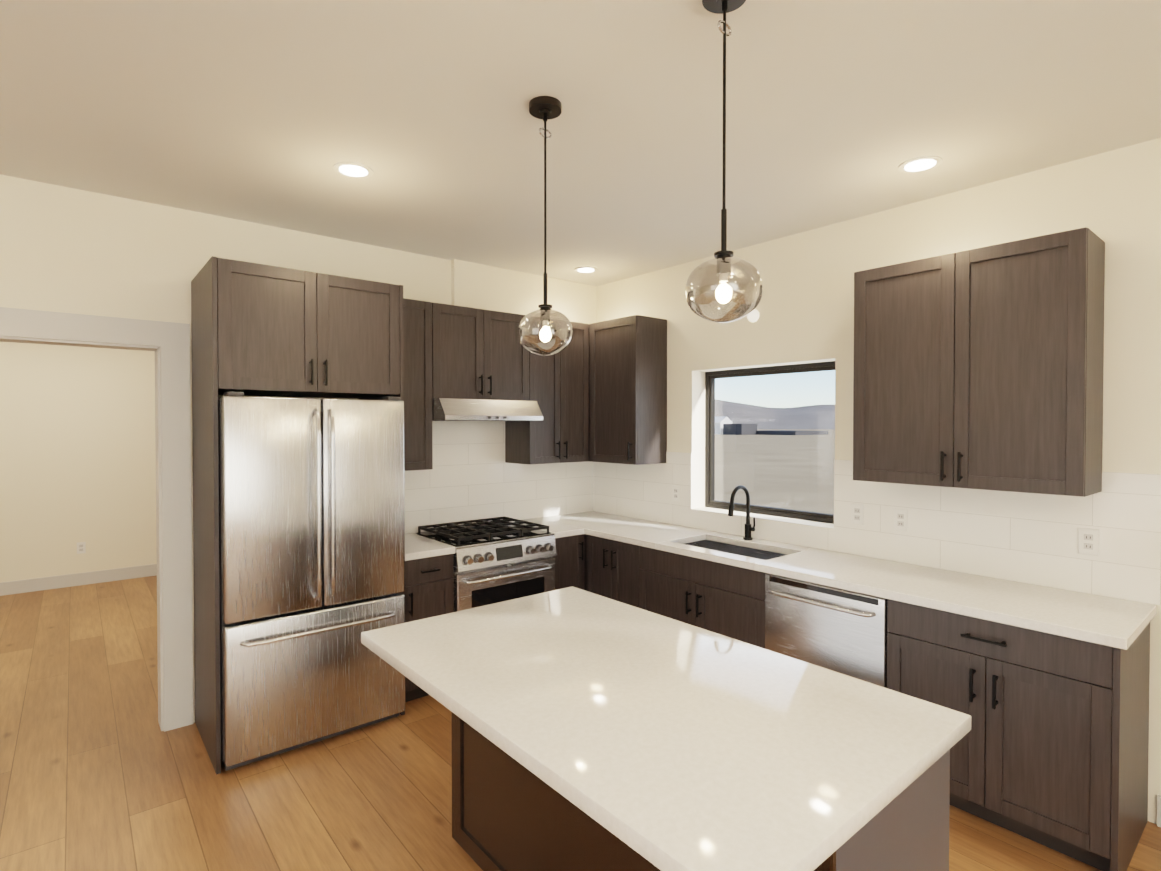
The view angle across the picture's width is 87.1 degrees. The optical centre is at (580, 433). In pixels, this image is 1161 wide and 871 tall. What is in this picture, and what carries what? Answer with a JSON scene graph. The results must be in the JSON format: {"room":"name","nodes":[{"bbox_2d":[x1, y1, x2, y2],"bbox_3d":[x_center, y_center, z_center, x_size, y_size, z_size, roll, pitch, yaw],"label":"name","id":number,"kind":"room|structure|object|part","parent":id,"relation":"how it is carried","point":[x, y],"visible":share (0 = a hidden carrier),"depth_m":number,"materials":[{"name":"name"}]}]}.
{"room":"kitchen","nodes":[
{"label":"kitchen","id":0,"kind":"room"},
{"bbox_2d":[0,342,156,582],"bbox_3d":[-5.401,0.152,6.260,7.680,2.840,0.240,-1,1,-40],"label":"wall","id":1,"kind":"structure","parent":0,"point":[77,447],"depth_m":6.28,"materials":[{"name":"white paint"}]},
{"bbox_2d":[0,564,156,595],"bbox_3d":[-5.306,1.511,6.189,7.168,0.125,0.019,-1,1,-40],"label":"baseboard","id":2,"kind":"structure","parent":1,"relation":"attached to","point":[40,584],"depth_m":6.28,"materials":[{"name":"grey paint"}]},
{"bbox_2d":[77,542,85,553],"bbox_3d":[-5.164,1.186,6.310,0.072,0.116,0.007,-1,1,-40],"label":"outlet","id":3,"kind":"object","parent":1,"relation":"attached to","point":[81,547],"visible":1,"depth_m":6.31,"materials":[{"name":"white plastic"}]},
{"bbox_2d":[0,174,596,722],"bbox_3d":[-2.691,0.199,3.002,7.200,2.840,0.195,-1,1,-40],"label":"wall","id":4,"kind":"structure","parent":0,"point":[68,250],"depth_m":3.29,"materials":[{"name":"white paint"}]},
{"bbox_2d":[0,307,192,731],"bbox_3d":[-3.271,0.518,2.543,2.784,2.214,0.166,-1,1,-40],"label":"door frame","id":5,"kind":"structure","parent":4,"relation":"attached to","point":[168,343],"depth_m":3.31,"materials":[{"name":"grey paint"}]},
{"bbox_2d":[403,298,432,470],"bbox_3d":[-1.177,-0.305,3.942,0.338,1.080,0.371,-1,1,-40],"label":"upper cabinet","id":6,"kind":"object","parent":4,"relation":"attached to","point":[417,341],"visible":0.35,"depth_m":3.88,"materials":[{"name":"brown wood"}]},
{"bbox_2d":[432,303,528,400],"bbox_3d":[-0.754,-0.540,4.290,0.760,0.620,0.371,-1,1,-40],"label":"upper cabinet","id":7,"kind":"object","parent":4,"relation":"attached to","point":[479,353],"visible":0.77,"depth_m":4.15,"materials":[{"name":"brown wood"}]},
{"bbox_2d":[432,398,542,420],"bbox_3d":[-0.712,-0.157,4.245,0.758,0.142,0.500,-1,1,-40],"label":"range hood","id":8,"kind":"object","parent":7,"relation":"attached to","point":[447,409],"visible":0.96,"depth_m":4.03,"materials":[{"name":"silver metal"}]},
{"bbox_2d":[404,421,592,533],"bbox_3d":[-0.659,0.268,4.619,1.990,1.025,0.008,-1,1,-40],"label":"backsplash","id":9,"kind":"structure","parent":4,"relation":"attached to","point":[472,474],"depth_m":4.56,"materials":[{"name":"tile"}]},
{"bbox_2d":[505,321,588,463],"bbox_3d":[-0.243,-0.316,4.718,0.567,1.080,0.371,-1,1,-40],"label":"upper cabinet","id":10,"kind":"object","parent":4,"relation":"attached to","point":[559,392],"visible":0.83,"depth_m":4.61,"materials":[{"name":"brown wood"}]},
{"bbox_2d":[0,575,1160,870],"bbox_3d":[-1.689,1.696,1.817,7.680,0.120,11.850,-1,1,-40],"label":"floor","id":11,"kind":"structure","parent":0,"point":[100,769],"depth_m":2.82,"materials":[{"name":"brown wood"}]},
{"bbox_2d":[191,256,404,774],"bbox_3d":[-1.564,0.388,3.416,0.940,2.450,0.699,-1,1,-40],"label":"tall cabinet","id":12,"kind":"object","parent":11,"relation":"on","point":[261,330],"visible":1,"depth_m":3.11,"materials":[{"name":"brown wood"}]},
{"bbox_2d":[218,392,404,770],"bbox_3d":[-1.522,0.706,3.369,0.884,1.815,0.776,-1,1,-40],"label":"fridge","id":13,"kind":"object","parent":11,"relation":"on","point":[312,536],"visible":1,"depth_m":3.06,"materials":[{"name":"grey metal"}]},
{"bbox_2d":[405,554,453,701],"bbox_3d":[-1.087,1.169,3.855,0.338,0.874,0.651,-1,1,-40],"label":"base cabinet","id":14,"kind":"object","parent":11,"relation":"on","point":[429,586],"visible":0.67,"depth_m":3.64,"materials":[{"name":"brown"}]},
{"bbox_2d":[405,533,454,560],"bbox_3d":[-1.093,0.712,3.855,0.338,0.040,0.633,-1,1,-40],"label":"countertop","id":15,"kind":"structure","parent":14,"relation":"on","point":[418,547],"depth_m":3.70,"materials":[{"name":"white stone"}]},
{"bbox_2d":[413,516,556,611],"bbox_3d":[-0.643,1.121,4.180,0.757,0.962,0.698,-1,1,-40],"label":"range","id":16,"kind":"object","parent":11,"relation":"on","point":[496,559],"visible":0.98,"depth_m":3.97,"materials":[{"name":"silver metal"}]},
{"bbox_2d":[552,534,583,589],"bbox_3d":[-0.261,1.160,4.542,0.287,0.874,0.651,-1,1,-40],"label":"base cabinet","id":17,"kind":"object","parent":11,"relation":"on","point":[569,564],"visible":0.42,"depth_m":4.33,"materials":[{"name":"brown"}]},
{"bbox_2d":[584,534,638,607],"bbox_3d":[0.230,1.159,4.621,0.651,0.874,1.158,-1,1,-40],"label":"base cabinet","id":18,"kind":"object","parent":11,"relation":"on","point":[611,569],"visible":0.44,"depth_m":4.18,"materials":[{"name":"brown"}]},
{"bbox_2d":[452,714,949,870],"bbox_3d":[0.240,1.196,2.010,0.641,0.875,1.570,-1,1,-40],"label":"kitchen island","id":19,"kind":"object","parent":11,"relation":"on","point":[503,818],"depth_m":1.90,"materials":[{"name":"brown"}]},
{"bbox_2d":[361,586,970,870],"bbox_3d":[0.108,0.739,1.880,0.980,0.040,1.630,-1,1,-40],"label":"island countertop","id":20,"kind":"structure","parent":19,"relation":"on","point":[693,748],"depth_m":1.53,"materials":[{"name":"white stone"}]},
{"bbox_2d":[639,546,766,648],"bbox_3d":[0.904,1.170,3.810,0.651,0.874,0.949,-1,1,-40],"label":"base cabinet","id":21,"kind":"object","parent":11,"relation":"on","point":[723,599],"visible":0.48,"depth_m":3.57,"materials":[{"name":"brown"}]},
{"bbox_2d":[509,511,1156,649],"bbox_3d":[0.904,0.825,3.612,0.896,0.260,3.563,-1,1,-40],"label":"countertop","id":22,"kind":"structure","parent":21,"relation":"on","point":[1108,621],"depth_m":2.92,"materials":[{"name":"white stone"}]},
{"bbox_2d":[728,485,754,539],"bbox_3d":[1.032,0.512,3.891,0.232,0.357,0.096,-1,1,-40],"label":"faucet","id":23,"kind":"object","parent":22,"relation":"on","point":[748,528],"visible":1,"depth_m":3.94,"materials":[{"name":"black metal"}]},
{"bbox_2d":[765,573,886,687],"bbox_3d":[1.394,1.182,3.189,0.672,0.868,0.628,-1,1,-40],"label":"dishwasher","id":24,"kind":"object","parent":11,"relation":"on","point":[841,631],"visible":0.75,"depth_m":2.97,"materials":[{"name":"grey metal"}]},
{"bbox_2d":[887,599,1149,870],"bbox_3d":[1.868,1.186,2.651,0.651,0.874,0.804,-1,1,-40],"label":"base cabinet","id":25,"kind":"object","parent":11,"relation":"on","point":[1050,749],"visible":0.79,"depth_m":2.37,"materials":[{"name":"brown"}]},
{"bbox_2d":[0,0,1160,285],"bbox_3d":[-1.689,-1.264,1.776,7.680,0.120,11.850,-1,1,-40],"label":"ceiling","id":26,"kind":"structure","parent":0,"point":[268,112],"depth_m":2.29,"materials":[{"name":"white paint"}]},
{"bbox_2d":[333,161,372,178],"bbox_3d":[-1.050,-1.215,2.822,0.175,0.008,0.175,0,1,5],"label":"recessed light","id":27,"kind":"object","parent":26,"relation":"in","point":[360,170],"depth_m":2.81,"materials":[{"name":"white plastic"}]},
{"bbox_2d":[518,96,572,355],"bbox_3d":[-0.130,-0.749,2.253,0.201,0.924,0.198,-1,1,-40],"label":"pendant light","id":28,"kind":"object","parent":26,"relation":"hanging from","point":[536,335],"visible":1,"depth_m":2.21,"materials":[{"name":"clear glass"}]},
{"bbox_3d":[-0.130,-0.369,2.259,0.201,0.165,0.198,-1,1,-40],"label":"lamp shade","id":29,"kind":"part","parent":28,"relation":"part of","materials":[{"name":"clear glass"}]},
{"bbox_2d":[574,267,596,272],"bbox_3d":[0.041,-1.240,4.638,0.175,0.008,0.175,0,1,5],"label":"recessed light","id":30,"kind":"object","parent":26,"relation":"in","point":[579,269],"depth_m":4.62,"materials":[{"name":"white plastic"}]},
{"bbox_2d":[685,0,762,322],"bbox_3d":[0.390,-0.752,1.659,0.205,0.900,0.202,-1,1,-40],"label":"pendant light","id":31,"kind":"object","parent":26,"relation":"hanging from","point":[711,295],"visible":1,"depth_m":1.61,"materials":[{"name":"clear glass"}]},
{"bbox_3d":[0.390,-0.386,1.664,0.205,0.168,0.202,-1,1,-40],"label":"lamp shade","id":32,"kind":"part","parent":31,"relation":"part of","materials":[{"name":"clear glass"}]},
{"bbox_2d":[898,156,942,172],"bbox_3d":[1.536,-1.214,2.761,0.175,0.008,0.175,0,1,5],"label":"recessed light","id":33,"kind":"object","parent":26,"relation":"in","point":[923,163],"depth_m":2.75,"materials":[{"name":"white plastic"}]},
{"bbox_2d":[597,138,1160,823],"bbox_3d":[1.171,0.182,4.175,0.240,2.840,11.370,-1,1,-40],"label":"wall","id":34,"kind":"structure","parent":0,"point":[805,306],"depth_m":3.17,"materials":[{"name":"white paint"}]},
{"bbox_2d":[589,315,666,464],"bbox_3d":[0.238,-0.317,4.808,0.371,1.080,0.848,-1,1,-40],"label":"upper cabinet","id":35,"kind":"object","parent":34,"relation":"attached to","point":[628,390],"visible":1,"depth_m":4.54,"materials":[{"name":"brown wood"}]},
{"bbox_2d":[748,310,758,321],"bbox_3d":[1.135,-0.771,4.007,0.012,0.080,0.080,-1,1,-40],"label":"light","id":36,"kind":"object","parent":34,"relation":"attached to","point":[753,315],"visible":0.79,"depth_m":4.00,"materials":[{"name":"white"}]},
{"bbox_2d":[705,361,834,523],"bbox_3d":[1.291,0.053,4.122,0.060,0.999,1.079,-1,1,-40],"label":"window","id":37,"kind":"structure","parent":34,"relation":"in","point":[710,440],"depth_m":4.20,"materials":[{"name":"clear glass"}]},
{"bbox_2d":[593,452,1160,604],"bbox_3d":[1.250,0.421,3.889,0.008,0.539,3.574,-1,1,-40],"label":"backsplash","id":38,"kind":"structure","parent":34,"relation":"attached to","point":[1029,538],"depth_m":3.05,"materials":[{"name":"tile"}]},
{"bbox_2d":[672,485,679,501],"bbox_3d":[0.708,0.447,4.529,0.007,0.116,0.072,-1,1,-40],"label":"electrical outlet plate","id":39,"kind":"object","parent":38,"relation":"attached to","point":[675,489],"depth_m":4.53,"materials":[{"name":"white plastic"}]},
{"bbox_2d":[851,503,863,524],"bbox_3d":[1.579,0.462,3.481,0.007,0.116,0.072,-1,1,-40],"label":"electrical outlet plate","id":40,"kind":"object","parent":38,"relation":"attached to","point":[857,510],"depth_m":3.48,"materials":[{"name":"white plastic"}]},
{"bbox_2d":[894,509,907,531],"bbox_3d":[1.731,0.469,3.298,0.007,0.116,0.072,-1,1,-40],"label":"electrical outlet plate","id":41,"kind":"object","parent":38,"relation":"attached to","point":[900,515],"depth_m":3.29,"materials":[{"name":"white plastic"}]},
{"bbox_2d":[1078,528,1098,555],"bbox_3d":[2.239,0.478,2.688,0.007,0.116,0.072,-1,1,-40],"label":"electrical outlet plate","id":42,"kind":"object","parent":38,"relation":"attached to","point":[1088,541],"depth_m":2.69,"materials":[{"name":"white plastic"}]},
{"bbox_2d":[853,227,1104,496],"bbox_3d":[1.828,-0.290,2.896,0.371,1.080,0.945,-1,1,-40],"label":"upper cabinet","id":43,"kind":"object","parent":34,"relation":"attached to","point":[980,368],"visible":1,"depth_m":2.71,"materials":[{"name":"brown wood"}]},
{"bbox_2d":[1157,795,1160,826],"bbox_3d":[3.537,1.583,1.145,0.020,0.125,3.595,-1,1,-40],"label":"baseboard","id":44,"kind":"structure","parent":34,"relation":"attached to","point":[1158,796],"depth_m":2.52,"materials":[{"name":"grey paint"}]},
{"label":"outside","id":45,"kind":"structure","parent":0,"visible":0},
{"bbox_2d":[715,399,834,513],"bbox_3d":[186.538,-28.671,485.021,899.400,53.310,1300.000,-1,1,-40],"label":"landscape","id":46,"kind":"structure","parent":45,"point":[757,441],"depth_m":91.84,"materials":[{"name":"grey"}]}
]}

